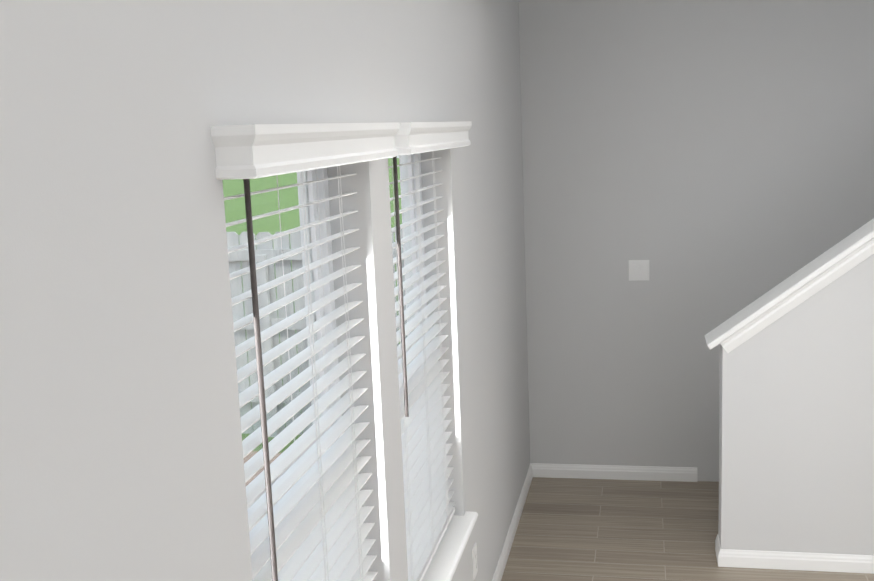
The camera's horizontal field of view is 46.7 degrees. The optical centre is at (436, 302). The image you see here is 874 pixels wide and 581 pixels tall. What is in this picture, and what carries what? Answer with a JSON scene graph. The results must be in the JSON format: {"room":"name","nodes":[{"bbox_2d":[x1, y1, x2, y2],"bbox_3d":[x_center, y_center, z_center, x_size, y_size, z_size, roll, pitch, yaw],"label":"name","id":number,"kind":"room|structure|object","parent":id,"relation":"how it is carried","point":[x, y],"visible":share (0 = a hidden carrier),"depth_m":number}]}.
{"room":"living room","nodes":[
{"label":"living room","id":0,"kind":"room"},
{"bbox_2d":[0,0,529,580],"bbox_3d":[-0.355,0.049,2.047,0.160,4.850,8.240,0,10,12],"label":"wall","id":1,"kind":"structure","parent":0,"point":[120,442],"depth_m":1.56},
{"bbox_2d":[211,122,398,580],"bbox_3d":[-0.287,0.363,2.232,0.255,1.483,0.986,0,10,12],"label":"window blind","id":2,"kind":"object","parent":1,"relation":"in","point":[308,513],"depth_m":2.20},
{"bbox_2d":[388,121,477,580],"bbox_3d":[-0.067,0.206,3.318,0.255,1.562,1.034,0,10,12],"label":"window blind","id":3,"kind":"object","parent":1,"relation":"in","point":[429,507],"depth_m":3.40},
{"bbox_2d":[472,543,477,578],"bbox_3d":[0.154,1.045,4.095,0.008,0.124,0.076,0,10,12],"label":"electrical outlet","id":4,"kind":"object","parent":1,"relation":"attached to","point":[474,558],"visible":0.98,"depth_m":4.08},
{"bbox_2d":[492,463,535,580],"bbox_3d":[-0.202,1.706,2.316,0.014,0.083,7.920,0,10,12],"label":"baseboard","id":5,"kind":"structure","parent":1,"relation":"attached to","point":[531,473],"depth_m":5.26},
{"bbox_2d":[501,477,873,580],"bbox_3d":[2.980,1.788,1.685,6.500,0.120,7.920,0,10,12],"label":"floor","id":6,"kind":"structure","parent":0,"point":[573,529],"depth_m":5.21},
{"bbox_2d":[519,0,873,481],"bbox_3d":[3.699,-0.675,5.280,6.500,4.850,0.160,0,10,12],"label":"wall","id":7,"kind":"structure","parent":0,"point":[712,161],"depth_m":5.69},
{"bbox_2d":[536,463,696,481],"bbox_3d":[1.061,1.012,6.031,0.950,0.083,0.014,0,10,12],"label":"baseboard","id":8,"kind":"structure","parent":7,"relation":"attached to","point":[650,473],"depth_m":6.02},
{"bbox_2d":[629,260,648,280],"bbox_3d":[1.156,-0.184,5.796,0.116,0.118,0.012,0,10,12],"label":"switch plate","id":9,"kind":"object","parent":7,"relation":"attached to","point":[638,269],"visible":1,"depth_m":5.79},
{"bbox_2d":[718,254,873,554],"bbox_3d":[3.992,-0.129,4.122,5.470,2.745,0.170,0,10,12],"label":"wall","id":10,"kind":"structure","parent":0,"point":[796,432],"depth_m":4.64},
{"bbox_2d":[704,218,873,352],"bbox_3d":[2.023,-0.372,4.470,1.616,1.192,0.225,0,10,12],"label":"trim","id":11,"kind":"structure","parent":10,"relation":"on","point":[811,278],"depth_m":4.54},
{"bbox_2d":[715,543,873,573],"bbox_3d":[2.348,1.206,4.602,2.071,0.083,0.014,0,10,12],"label":"baseboard","id":12,"kind":"structure","parent":10,"relation":"attached to","point":[848,563],"depth_m":4.74},
{"label":"outside","id":13,"kind":"structure","parent":0,"visible":0},
{"bbox_2d":[223,158,401,485],"bbox_3d":[-41.682,0.196,24.597,89.840,0.200,150.000,0,10,12],"label":"ground","id":14,"kind":"structure","parent":13,"point":[269,224],"depth_m":36.84},
{"bbox_2d":[226,229,406,436],"bbox_3d":[-12.229,4.471,-13.001,16.574,1.815,47.754,0,10,12],"label":"fence","id":15,"kind":"object","parent":14,"relation":"on","point":[265,274],"depth_m":8.71}
]}

